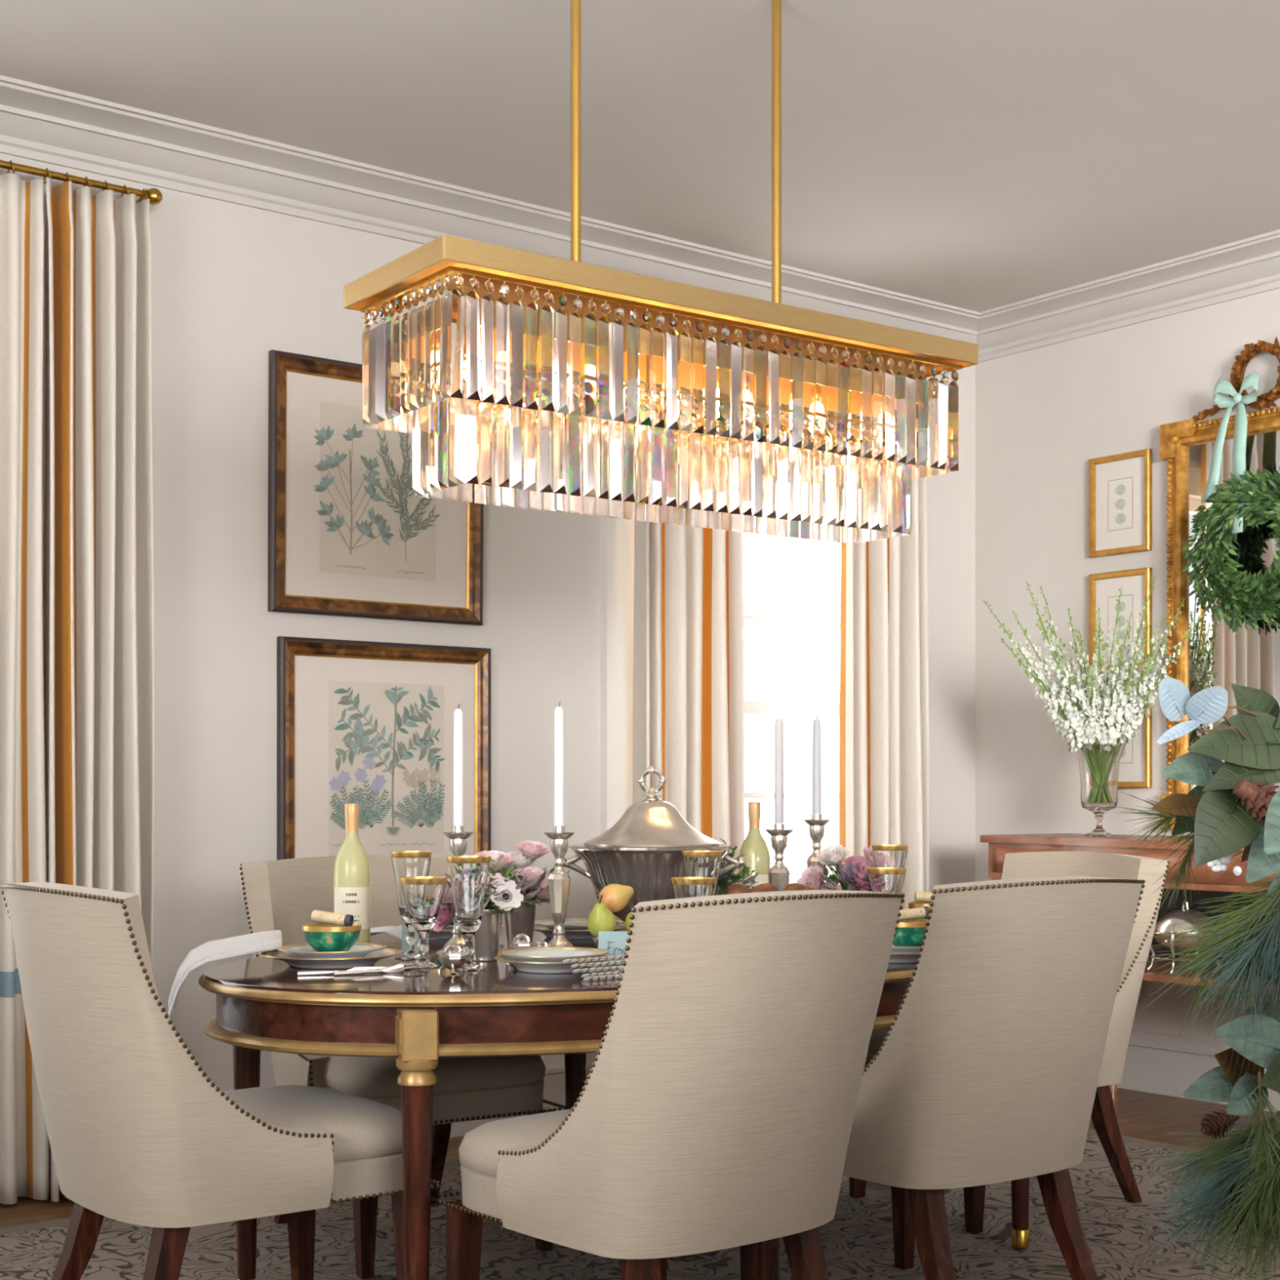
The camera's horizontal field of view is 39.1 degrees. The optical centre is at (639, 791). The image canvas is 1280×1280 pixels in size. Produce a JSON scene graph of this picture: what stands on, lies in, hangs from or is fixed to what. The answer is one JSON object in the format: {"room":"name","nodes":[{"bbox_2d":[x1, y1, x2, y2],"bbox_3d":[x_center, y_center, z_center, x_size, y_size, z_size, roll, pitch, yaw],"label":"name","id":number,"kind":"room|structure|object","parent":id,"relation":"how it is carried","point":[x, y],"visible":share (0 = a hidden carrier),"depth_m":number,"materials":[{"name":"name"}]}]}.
{"room":"dining room","nodes":[
{"label":"dining room","id":0,"kind":"room"},
{"bbox_2d":[0,153,975,1091],"bbox_3d":[-1.703,-0.400,5.279,8.080,3.100,0.150,0,0,-38],"label":"wall","id":1,"kind":"structure","parent":0,"point":[232,284],"depth_m":5.58,"materials":[{"name":"paint"}]},
{"bbox_2d":[0,160,162,204],"bbox_3d":[-2.286,-1.742,4.653,2.174,0.053,0.123,0,0,-38],"label":"curtain rod","id":2,"kind":"object","parent":1,"relation":"attached to","point":[154,195],"visible":0.89,"depth_m":5.14,"materials":[{"name":"gold metal"}]},
{"bbox_2d":[0,173,48,1204],"bbox_3d":[-1.795,-0.288,4.975,0.302,2.853,0.092,0,0,-38],"label":"curtain","id":3,"kind":"object","parent":2,"relation":"hanging from","point":[24,1135],"visible":0.92,"depth_m":5.02,"materials":[{"name":"beige fabric"}]},
{"bbox_2d":[44,177,154,1201],"bbox_3d":[-1.554,-0.288,5.149,0.313,2.853,0.188,0,0,-34],"label":"curtain","id":4,"kind":"object","parent":2,"relation":"hanging from","point":[99,593],"visible":0.76,"depth_m":5.12,"materials":[{"name":"beige fabric"}]},
{"bbox_2d":[17,1053,597,1197],"bbox_3d":[-1.649,1.035,5.210,7.780,0.230,0.026,0,0,-38],"label":"baseboard","id":5,"kind":"structure","parent":1,"relation":"attached to","point":[554,1076],"depth_m":6.24,"materials":[{"name":"paint"}]},
{"bbox_2d":[267,349,483,626],"bbox_3d":[-0.841,-0.967,5.832,0.780,0.810,0.030,0,1,-38],"label":"framed print","id":6,"kind":"object","parent":1,"relation":"attached to","point":[349,534],"visible":0.91,"depth_m":5.77,"materials":[{"name":"paper"}]},
{"bbox_2d":[276,635,491,860],"bbox_3d":[-0.817,-0.075,5.850,0.780,0.820,0.029,0,0,-38],"label":"framed print","id":7,"kind":"object","parent":1,"relation":"attached to","point":[370,725],"visible":0.92,"depth_m":5.84,"materials":[{"name":"paper"}]},
{"bbox_2d":[0,75,979,343],"bbox_3d":[-1.594,-1.880,5.139,7.780,0.140,0.205,0,0,-38],"label":"trim","id":8,"kind":"structure","parent":1,"relation":"attached to","point":[38,122],"depth_m":5.71,"materials":[{"name":"paint"}]},
{"bbox_2d":[600,415,840,884],"bbox_3d":[0.486,-0.378,6.879,1.640,2.355,0.175,0,0,-38],"label":"window","id":9,"kind":"structure","parent":1,"relation":"in","point":[766,558],"depth_m":6.91,"materials":[{"name":"white glass"}]},
{"bbox_3d":[0.499,-1.742,6.813,1.624,0.053,0.123,0,0,-38],"label":"curtain rod","id":10,"kind":"object","parent":1,"relation":"attached to","visible":0},
{"bbox_2d":[632,399,744,848],"bbox_3d":[0.169,-0.288,6.461,0.471,2.853,0.157,0,0,-38],"label":"curtain","id":11,"kind":"object","parent":10,"relation":"hanging from","point":[688,690],"visible":0.36,"depth_m":6.46,"materials":[{"name":"beige fabric"}]},
{"bbox_2d":[790,417,838,883],"bbox_3d":[0.674,-0.288,6.986,0.250,2.853,0.022,0,0,-38],"label":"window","id":12,"kind":"structure","parent":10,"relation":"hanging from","point":[814,597],"depth_m":6.99,"materials":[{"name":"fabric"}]},
{"bbox_2d":[839,477,929,909],"bbox_3d":[0.959,-0.288,7.073,0.452,2.853,0.178,0,0,-38],"label":"curtain","id":13,"kind":"object","parent":10,"relation":"hanging from","point":[884,757],"visible":0.48,"depth_m":7.04,"materials":[{"name":"beige fabric"}]},
{"bbox_2d":[0,0,1279,311],"bbox_3d":[0.776,-2.000,2.083,8.080,0.100,8.240,0,0,-38],"label":"ceiling","id":14,"kind":"structure","parent":0,"point":[975,155],"depth_m":5.12,"materials":[{"name":"paint"}]},
{"bbox_2d":[343,0,977,543],"bbox_3d":[0.095,-1.300,4.250,1.527,1.300,0.455,0,0,-36],"label":"chandelier","id":15,"kind":"object","parent":14,"relation":"hanging from","point":[524,331],"visible":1,"depth_m":4.04,"materials":[{"name":"clear glass"}]},
{"bbox_2d":[463,333,481,382],"bbox_3d":[-0.360,-0.989,3.924,0.052,0.237,0.051,0,0,-38],"label":"socket","id":16,"kind":"object","parent":15,"relation":"attached to","point":[464,375],"depth_m":3.91,"materials":[{"name":"white"}]},
{"bbox_2d":[555,347,569,393],"bbox_3d":[-0.178,-0.989,4.054,0.052,0.237,0.051,0,0,-38],"label":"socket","id":17,"kind":"object","parent":15,"relation":"attached to","point":[555,348],"depth_m":4.04,"materials":[{"name":"white"}]},
{"bbox_2d":[638,357,653,406],"bbox_3d":[0.004,-0.989,4.185,0.052,0.237,0.051,0,0,-38],"label":"bulb","id":18,"kind":"object","parent":15,"relation":"attached to","point":[638,357],"depth_m":4.17,"materials":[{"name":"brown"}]},
{"bbox_2d":[848,397,862,439],"bbox_3d":[0.550,-0.989,4.577,0.052,0.237,0.051,0,0,-38],"label":"bulb","id":19,"kind":"object","parent":15,"relation":"attached to","point":[849,424],"depth_m":4.56,"materials":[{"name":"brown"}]},
{"bbox_2d":[0,1087,1279,1227],"bbox_3d":[0.776,1.200,2.083,8.080,0.100,8.240,0,0,-38],"label":"floor","id":20,"kind":"structure","parent":0,"point":[1153,1117],"depth_m":6.18,"materials":[{"name":"brown wood"}]},
{"bbox_2d":[0,1128,1279,1279],"bbox_3d":[-0.016,1.145,3.936,5.060,0.010,3.260,0,0,-38],"label":"area rug","id":21,"kind":"object","parent":20,"relation":"on","point":[858,1242],"visible":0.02,"depth_m":4.50,"materials":[{"name":"grey carpet"}]},
{"bbox_2d":[0,881,439,1279],"bbox_3d":[-0.857,0.656,3.600,0.746,0.968,0.648,0,0,-38],"label":"dining chair","id":22,"kind":"object","parent":21,"relation":"on","point":[139,1134],"visible":0.96,"depth_m":3.32,"materials":[{"name":"beige fabric"}]},
{"bbox_2d":[239,854,566,1279],"bbox_3d":[-0.614,0.656,4.637,0.648,0.968,0.746,0,0,-32],"label":"dining chair","id":23,"kind":"object","parent":21,"relation":"on","point":[282,895],"visible":0.4,"depth_m":4.43,"materials":[{"name":"beige fabric"}]},
{"bbox_2d":[198,928,1029,1279],"bbox_3d":[0.050,0.760,4.291,2.278,0.760,1.344,0,0,-38],"label":"dining table","id":24,"kind":"object","parent":21,"relation":"on","point":[417,1017],"visible":0.44,"depth_m":3.48,"materials":[{"name":"brown wood"}]},
{"bbox_2d":[167,929,282,1017],"bbox_3d":[-0.903,0.383,3.850,0.138,0.151,0.526,0,0,23],"label":"napkin","id":25,"kind":"object","parent":24,"relation":"on","point":[236,946],"visible":0.97,"depth_m":3.80,"materials":[{"name":"white fabric"}]},
{"bbox_2d":[261,947,401,968],"bbox_3d":[-0.676,0.366,3.950,0.305,0.028,0.305,0,0,-38],"label":"charger plate","id":26,"kind":"object","parent":24,"relation":"on","point":[292,960],"visible":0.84,"depth_m":3.86,"materials":[{"name":"white ceramic"}]},
{"bbox_2d":[277,942,386,958],"bbox_3d":[-0.676,0.351,3.950,0.236,0.022,0.236,0,0,-38],"label":"salad plate","id":27,"kind":"object","parent":26,"relation":"on","point":[358,949],"visible":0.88,"depth_m":3.90,"materials":[{"name":"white ceramic"}]},
{"bbox_2d":[302,922,361,951],"bbox_3d":[-0.676,0.323,3.950,0.129,0.064,0.129,0,0,-42],"label":"bowl","id":28,"kind":"object","parent":27,"relation":"on","point":[322,937],"visible":0.8,"depth_m":3.90,"materials":[{"name":"green ceramic"}]},
{"bbox_2d":[333,803,370,943],"bbox_3d":[-0.685,0.203,4.279,0.088,0.351,0.089,0,0,-8],"label":"wine bottle","id":29,"kind":"object","parent":24,"relation":"on","point":[352,869],"visible":0.75,"depth_m":4.25,"materials":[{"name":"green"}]},
{"bbox_2d":[390,850,431,959],"bbox_3d":[-0.524,0.258,4.120,0.096,0.243,0.096,0,0,25],"label":"goblet","id":30,"kind":"object","parent":24,"relation":"on","point":[405,863],"visible":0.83,"depth_m":4.09,"materials":[{"name":"clear glass"}]},
{"bbox_2d":[390,851,431,923],"bbox_3d":[-0.524,0.218,4.120,0.096,0.162,0.096,0,0,25],"label":"cup","id":31,"kind":"object","parent":30,"relation":"on","point":[405,864],"depth_m":4.09,"materials":[{"name":"clear glass"}]},
{"bbox_2d":[399,876,447,967],"bbox_3d":[-0.472,0.283,3.920,0.106,0.193,0.106,0,0,34],"label":"goblet","id":32,"kind":"object","parent":24,"relation":"on","point":[423,895],"visible":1,"depth_m":3.89,"materials":[{"name":"clear glass"}]},
{"bbox_2d":[400,876,447,929],"bbox_3d":[-0.472,0.243,3.920,0.106,0.112,0.106,0,0,34],"label":"cup","id":33,"kind":"object","parent":32,"relation":"on","point":[423,895],"depth_m":3.89,"materials":[{"name":"clear glass"}]},
{"bbox_2d":[437,943,466,973],"bbox_3d":[-0.392,0.350,3.792,0.067,0.062,0.062,0,0,-38],"label":"salt cellar","id":34,"kind":"object","parent":24,"relation":"on","point":[452,957],"visible":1,"depth_m":3.77,"materials":[{"name":"silver metal"}]},
{"bbox_2d":[438,952,466,969],"bbox_3d":[-0.394,0.357,3.790,0.057,0.034,0.057,0,0,30],"label":"cup","id":35,"kind":"object","parent":34,"relation":"on","point":[452,961],"depth_m":3.77,"materials":[{"name":"silver metal"}]},
{"bbox_2d":[435,826,473,955],"bbox_3d":[-0.423,0.229,4.190,0.104,0.300,0.104,0,0,45],"label":"candlestick","id":36,"kind":"object","parent":24,"relation":"on","point":[458,837],"visible":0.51,"depth_m":4.17,"materials":[{"name":"silver metal"}]},
{"bbox_2d":[453,703,463,826],"bbox_3d":[-0.423,-0.063,4.190,0.024,0.284,0.024,0,0,-38],"label":"candle","id":37,"kind":"object","parent":36,"relation":"on","point":[458,775],"visible":1,"depth_m":4.18,"materials":[{"name":"white wax"}]},
{"bbox_2d":[443,826,473,856],"bbox_3d":[-0.423,0.134,4.190,0.070,0.110,0.070,0,0,45],"label":"candle cup","id":38,"kind":"object","parent":36,"relation":"on","point":[458,837],"depth_m":4.17,"materials":[{"name":"silver metal"}]},
{"bbox_2d":[446,855,491,970],"bbox_3d":[-0.367,0.259,3.860,0.098,0.241,0.098,0,0,41],"label":"goblet","id":39,"kind":"object","parent":24,"relation":"on","point":[468,874],"visible":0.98,"depth_m":3.83,"materials":[{"name":"clear glass"}]},
{"bbox_2d":[446,856,490,932],"bbox_3d":[-0.367,0.219,3.860,0.098,0.160,0.098,0,0,41],"label":"cup","id":40,"kind":"object","parent":39,"relation":"on","point":[468,874],"depth_m":3.83,"materials":[{"name":"clear glass"}]},
{"bbox_2d":[471,907,502,961],"bbox_3d":[-0.350,0.321,4.060,0.086,0.117,0.086,0,0,-38],"label":"cup","id":41,"kind":"object","parent":24,"relation":"on","point":[486,940],"visible":0.64,"depth_m":4.03,"materials":[{"name":"silver metal"}]},
{"bbox_2d":[432,849,542,931],"bbox_3d":[-0.345,0.228,4.058,0.216,0.192,0.270,0,0,35],"label":"bouquet","id":42,"kind":"object","parent":41,"relation":"in","point":[500,890],"visible":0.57,"depth_m":4.02,"materials":[{"name":"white plant"}]},
{"bbox_2d":[504,899,537,942],"bbox_3d":[-0.292,0.321,4.380,0.086,0.117,0.086,0,0,-38],"label":"cup","id":43,"kind":"object","parent":24,"relation":"on","point":[522,921],"visible":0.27,"depth_m":4.35,"materials":[{"name":"silver metal"}]},
{"bbox_2d":[488,840,570,906],"bbox_3d":[-0.294,0.221,4.388,0.233,0.207,0.265,0,0,-20],"label":"bouquet","id":44,"kind":"object","parent":43,"relation":"in","point":[529,851],"visible":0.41,"depth_m":4.36,"materials":[{"name":"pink plant"}]},
{"bbox_2d":[494,954,611,973],"bbox_3d":[-0.184,0.366,3.840,0.250,0.028,0.250,0,0,-38],"label":"charger plate","id":45,"kind":"object","parent":24,"relation":"on","point":[525,966],"visible":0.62,"depth_m":3.76,"materials":[{"name":"white ceramic"}]},
{"bbox_2d":[497,946,608,962],"bbox_3d":[-0.184,0.351,3.840,0.236,0.022,0.236,0,0,-38],"label":"salad plate","id":46,"kind":"object","parent":45,"relation":"on","point":[531,954],"visible":0.88,"depth_m":3.89,"materials":[{"name":"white ceramic"}]},
{"bbox_2d":[544,826,573,946],"bbox_3d":[-0.187,0.229,4.170,0.104,0.300,0.104,0,0,27],"label":"candlestick","id":47,"kind":"object","parent":24,"relation":"on","point":[558,880],"visible":0.84,"depth_m":4.16,"materials":[{"name":"silver metal"}]},
{"bbox_2d":[554,702,564,826],"bbox_3d":[-0.187,-0.065,4.170,0.024,0.288,0.024,0,0,-38],"label":"candle","id":48,"kind":"object","parent":47,"relation":"on","point":[558,712],"visible":1,"depth_m":4.16,"materials":[{"name":"white wax"}]},
{"bbox_2d":[544,826,573,874],"bbox_3d":[-0.187,0.134,4.170,0.070,0.110,0.070,0,0,27],"label":"candle cup","id":49,"kind":"object","parent":47,"relation":"on","point":[558,837],"depth_m":4.16,"materials":[{"name":"silver metal"}]},
{"bbox_2d":[561,955,625,980],"bbox_3d":[-0.066,0.362,3.709,0.178,0.041,0.095,0,0,-38],"label":"woven placemat","id":50,"kind":"object","parent":24,"relation":"on","point":[611,975],"visible":0.64,"depth_m":3.70,"materials":[{"name":"white fabric"}]},
{"bbox_2d":[591,936,598,947],"bbox_3d":[-0.051,0.356,4.120,0.118,0.047,0.118,0,0,-38],"label":"bowl","id":51,"kind":"object","parent":24,"relation":"on","point":[595,939],"visible":0.15,"depth_m":4.10,"materials":[{"name":"silver metal"}]},
{"bbox_2d":[586,894,616,937],"bbox_3d":[-0.087,0.283,4.104,0.066,0.100,0.066,0,0,5],"label":"pear","id":52,"kind":"object","parent":51,"relation":"in","point":[601,918],"visible":0.84,"depth_m":4.08,"materials":[{"name":"green food"}]},
{"bbox_2d":[598,884,639,912],"bbox_3d":[-0.049,0.246,4.155,0.094,0.066,0.066,0,0,1],"label":"pear","id":53,"kind":"object","parent":51,"relation":"in","point":[615,897],"visible":0.82,"depth_m":4.13,"materials":[{"name":"orange food"}]},
{"bbox_2d":[598,931,628,964],"bbox_3d":[-0.048,0.343,3.970,0.088,0.072,0.036,0,0,2],"label":"place card","id":54,"kind":"object","parent":24,"relation":"on","point":[615,942],"visible":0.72,"depth_m":3.96,"materials":[{"name":"blue"}]},
{"bbox_2d":[563,765,745,922],"bbox_3d":[0.030,0.156,4.500,0.410,0.446,0.410,0,0,-34],"label":"soup tureen","id":55,"kind":"object","parent":24,"relation":"on","point":[642,850],"visible":0.7,"depth_m":4.38,"materials":[{"name":"silver metal"}]},
{"bbox_2d":[573,850,730,922],"bbox_3d":[0.030,0.263,4.500,0.391,0.232,0.391,0,0,0],"label":"bowl","id":56,"kind":"object","parent":55,"relation":"on","point":[651,872],"depth_m":4.36,"materials":[{"name":"silver metal"}]},
{"bbox_2d":[671,876,716,898],"bbox_3d":[0.117,0.284,3.940,0.100,0.191,0.100,0,0,-1],"label":"goblet","id":57,"kind":"object","parent":24,"relation":"on","point":[682,886],"visible":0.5,"depth_m":3.90,"materials":[{"name":"clear glass"}]},
{"bbox_2d":[681,850,723,895],"bbox_3d":[0.146,0.259,4.220,0.100,0.241,0.100,0,0,17],"label":"goblet","id":58,"kind":"object","parent":24,"relation":"on","point":[707,864],"visible":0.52,"depth_m":4.18,"materials":[{"name":"clear glass"}]},
{"bbox_2d":[738,801,770,888],"bbox_3d":[0.313,0.203,4.920,0.088,0.351,0.089,0,0,12],"label":"wine bottle","id":59,"kind":"object","parent":24,"relation":"on","point":[754,846],"visible":0.57,"depth_m":4.89,"materials":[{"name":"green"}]},
{"bbox_2d":[764,823,793,891],"bbox_3d":[0.348,0.229,4.500,0.104,0.300,0.104,0,0,5],"label":"candlestick","id":60,"kind":"object","parent":24,"relation":"on","point":[779,873],"visible":0.52,"depth_m":4.48,"materials":[{"name":"silver metal"}]},
{"bbox_2d":[774,713,783,823],"bbox_3d":[0.348,-0.058,4.500,0.024,0.274,0.024,0,0,-38],"label":"candle","id":61,"kind":"object","parent":60,"relation":"on","point":[779,723],"visible":1,"depth_m":4.49,"materials":[{"name":"white wax"}]},
{"bbox_2d":[764,823,793,867],"bbox_3d":[0.348,0.134,4.500,0.070,0.110,0.070,0,0,5],"label":"candle cup","id":62,"kind":"object","parent":60,"relation":"on","point":[779,838],"depth_m":4.49,"materials":[{"name":"silver metal"}]},
{"bbox_2d":[804,813,829,881],"bbox_3d":[0.489,0.220,4.980,0.104,0.318,0.104,0,0,1],"label":"candlestick","id":63,"kind":"object","parent":24,"relation":"on","point":[816,828],"visible":0.48,"depth_m":4.96,"materials":[{"name":"silver metal"}]},
{"bbox_2d":[812,715,821,813],"bbox_3d":[0.489,-0.076,4.980,0.024,0.274,0.024,0,0,-38],"label":"candle","id":64,"kind":"object","parent":63,"relation":"on","point":[816,776],"visible":1,"depth_m":4.97,"materials":[{"name":"white wax"}]},
{"bbox_2d":[804,813,829,856],"bbox_3d":[0.489,0.120,4.980,0.070,0.117,0.070,0,0,1],"label":"candle cup","id":65,"kind":"object","parent":63,"relation":"on","point":[816,828],"depth_m":4.97,"materials":[{"name":"silver metal"}]},
{"bbox_2d":[866,867,906,893],"bbox_3d":[0.608,0.284,4.440,0.100,0.191,0.100,0,0,8],"label":"goblet","id":66,"kind":"object","parent":24,"relation":"on","point":[890,880],"visible":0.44,"depth_m":4.41,"materials":[{"name":"clear glass"}]},
{"bbox_2d":[871,844,908,890],"bbox_3d":[0.641,0.258,4.620,0.096,0.243,0.096,0,0,45],"label":"goblet","id":67,"kind":"object","parent":24,"relation":"on","point":[883,855],"visible":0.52,"depth_m":4.58,"materials":[{"name":"clear glass"}]},
{"bbox_2d":[888,953,918,963],"bbox_3d":[0.580,0.366,4.080,0.305,0.028,0.305,0,0,-38],"label":"charger plate","id":68,"kind":"object","parent":24,"relation":"on","point":[894,957],"visible":0.23,"depth_m":3.98,"materials":[{"name":"white ceramic"}]},
{"bbox_2d":[890,944,921,953],"bbox_3d":[0.580,0.351,4.080,0.236,0.022,0.236,0,0,-38],"label":"salad plate","id":69,"kind":"object","parent":68,"relation":"on","point":[915,949],"visible":0.22,"depth_m":4.00,"materials":[{"name":"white ceramic"}]},
{"bbox_2d":[893,918,928,946],"bbox_3d":[0.612,0.323,4.082,0.129,0.064,0.129,0,0,6],"label":"bowl","id":70,"kind":"object","parent":69,"relation":"on","point":[909,933],"visible":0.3,"depth_m":4.03,"materials":[{"name":"green ceramic"}]},
{"bbox_3d":[0.201,0.321,4.720,0.086,0.117,0.086,0,0,-38],"label":"cup","id":71,"kind":"object","parent":24,"relation":"on","visible":0},
{"bbox_2d":[715,838,760,895],"bbox_3d":[0.209,0.221,4.715,0.284,0.207,0.243,0,0,-38],"label":"bouquet","id":72,"kind":"object","parent":71,"relation":"in","point":[723,881],"visible":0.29,"depth_m":4.69,"materials":[{"name":"green plant"}]},
{"bbox_3d":[0.557,0.321,4.780,0.086,0.117,0.086,0,0,-38],"label":"cup","id":73,"kind":"object","parent":24,"relation":"on","visible":0},
{"bbox_2d":[796,844,875,891],"bbox_3d":[0.551,0.232,4.774,0.264,0.185,0.263,0,0,-38],"label":"bouquet","id":74,"kind":"object","parent":73,"relation":"in","point":[854,872],"visible":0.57,"depth_m":4.74,"materials":[{"name":"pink plant"}]},
{"bbox_2d":[431,889,904,1279],"bbox_3d":[0.043,0.656,3.374,0.648,0.968,0.746,0,0,-39],"label":"dining chair","id":75,"kind":"object","parent":21,"relation":"on","point":[714,1109],"visible":1,"depth_m":3.09,"materials":[{"name":"beige fabric"}]},
{"bbox_2d":[739,875,1145,1279],"bbox_3d":[0.636,0.656,3.909,0.648,0.968,0.746,0,0,-37],"label":"dining chair","id":76,"kind":"object","parent":21,"relation":"on","point":[986,1070],"visible":0.73,"depth_m":3.61,"materials":[{"name":"beige fabric"}]},
{"bbox_2d":[848,851,1169,1234],"bbox_3d":[1.016,0.656,5.038,0.746,0.968,0.648,0,0,-32],"label":"dining chair","id":77,"kind":"object","parent":21,"relation":"on","point":[1038,864],"visible":0.32,"depth_m":4.94,"materials":[{"name":"beige fabric"}]},
{"bbox_2d":[980,833,1279,1115],"bbox_3d":[2.088,0.657,6.207,0.592,0.985,2.054,0,0,-38],"label":"sideboard","id":78,"kind":"object","parent":20,"relation":"on","point":[999,845],"visible":0.29,"depth_m":6.44,"materials":[{"name":"brown wood"}]},
{"bbox_2d":[1075,742,1125,835],"bbox_3d":[1.724,-0.008,6.760,0.196,0.345,0.196,0,0,-38],"label":"glass vase","id":79,"kind":"object","parent":78,"relation":"on","point":[1099,763],"visible":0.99,"depth_m":6.70,"materials":[{"name":"clear glass"}]},
{"bbox_2d":[982,576,1202,753],"bbox_3d":[1.665,-0.379,6.753,0.817,0.854,0.258,0,0,-3],"label":"bunch","id":80,"kind":"object","parent":79,"relation":"in","point":[1090,716],"visible":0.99,"depth_m":6.70,"materials":[{"name":"white plant"}]},
{"bbox_2d":[1147,899,1222,976],"bbox_3d":[1.879,0.497,6.200,0.236,0.254,0.236,0,0,-8],"label":"chafing dish","id":81,"kind":"object","parent":78,"relation":"on","point":[1172,917],"visible":0.57,"depth_m":6.13,"materials":[{"name":"silver metal"}]},
{"bbox_2d":[1153,930,1218,949],"bbox_3d":[1.879,0.509,6.200,0.236,0.060,0.236,0,0,-8],"label":"bowl","id":82,"kind":"object","parent":81,"relation":"on","point":[1166,939],"depth_m":6.12,"materials":[{"name":"silver metal"}]},
{"bbox_2d":[1142,956,1278,992],"bbox_3d":[2.096,0.637,6.213,0.572,0.025,2.034,0,0,-38],"label":"shelf","id":83,"kind":"object","parent":78,"relation":"attached to","point":[1148,975],"depth_m":6.20,"materials":[{"name":"brown wood"}]},
{"bbox_3d":[1.064,-0.400,2.420,0.160,3.098,0.160,0,0,-38],"label":"pillar","id":84,"kind":"structure","parent":20,"relation":"on","visible":0},
{"bbox_2d":[1111,676,1279,1279],"bbox_3d":[0.800,0.224,2.375,0.329,0.915,0.272,0,0,1],"label":"garland","id":85,"kind":"object","parent":84,"relation":"hanging from","point":[1228,811],"visible":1,"depth_m":2.33,"materials":[{"name":"green plant"}]},
{"bbox_2d":[975,288,1279,1040],"bbox_3d":[3.909,-0.400,4.513,0.150,3.100,7.940,0,0,-38],"label":"wall","id":86,"kind":"structure","parent":0,"point":[1042,413],"depth_m":7.23,"materials":[{"name":"paint"}]},
{"bbox_2d":[1088,448,1151,558],"bbox_3d":[1.866,-1.120,7.003,0.022,0.388,0.285,0,0,-38],"label":"framed print","id":87,"kind":"object","parent":86,"relation":"attached to","point":[1120,485],"visible":1,"depth_m":7.00},
{"bbox_2d":[1088,567,1151,672],"bbox_3d":[1.866,-0.665,7.003,0.022,0.388,0.285,0,0,-38],"label":"framed print","id":88,"kind":"object","parent":86,"relation":"attached to","point":[1135,584],"visible":0.7,"depth_m":7.01},
{"bbox_2d":[1095,688,1151,787],"bbox_3d":[1.866,-0.210,7.003,0.022,0.388,0.285,0,0,-38],"label":"framed print","id":89,"kind":"object","parent":86,"relation":"attached to","point":[1135,762],"visible":0.22,"depth_m":6.94},
{"bbox_2d":[976,229,1279,362],"bbox_3d":[3.769,-1.880,4.404,0.205,0.140,7.940,0,0,-38],"label":"trim","id":90,"kind":"structure","parent":86,"relation":"attached to","point":[1250,266],"depth_m":6.86,"materials":[{"name":"paint"}]},
{"bbox_2d":[1116,1029,1279,1112],"bbox_3d":[3.840,1.035,4.459,0.026,0.230,7.940,0,0,-38],"label":"baseboard","id":91,"kind":"structure","parent":86,"relation":"attached to","point":[1157,1063],"depth_m":6.82,"materials":[{"name":"paint"}]},
{"bbox_2d":[1160,336,1279,828],"bbox_3d":[2.238,-0.746,6.488,0.066,1.771,0.846,0,0,-38],"label":"wall mirror","id":92,"kind":"object","parent":86,"relation":"attached to","point":[1215,655],"visible":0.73,"depth_m":6.67,"materials":[{"name":"gold mirror"}]},
{"bbox_2d":[1200,370,1259,533],"bbox_3d":[2.127,-1.216,6.503,0.038,0.573,0.252,0,0,-38],"label":"ribbon","id":93,"kind":"object","parent":92,"relation":"attached to","point":[1238,455],"visible":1,"depth_m":6.49,"materials":[{"name":"green fabric"}]},
{"bbox_2d":[1182,463,1279,633],"bbox_3d":[2.177,-0.867,6.419,0.122,0.592,0.603,0,0,-38],"label":"boxwood wreath","id":94,"kind":"object","parent":93,"relation":"hanging from","point":[1253,598],"visible":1,"depth_m":6.47,"materials":[{"name":"green plant"}]},
{"bbox_2d":[1186,430,1279,793],"bbox_3d":[2.256,-0.625,6.502,0.006,1.350,0.660,0,0,-38],"label":"mirror glass","id":95,"kind":"object","parent":92,"relation":"attached to","point":[1216,655],"depth_m":6.60,"materials":[{"name":"white"}]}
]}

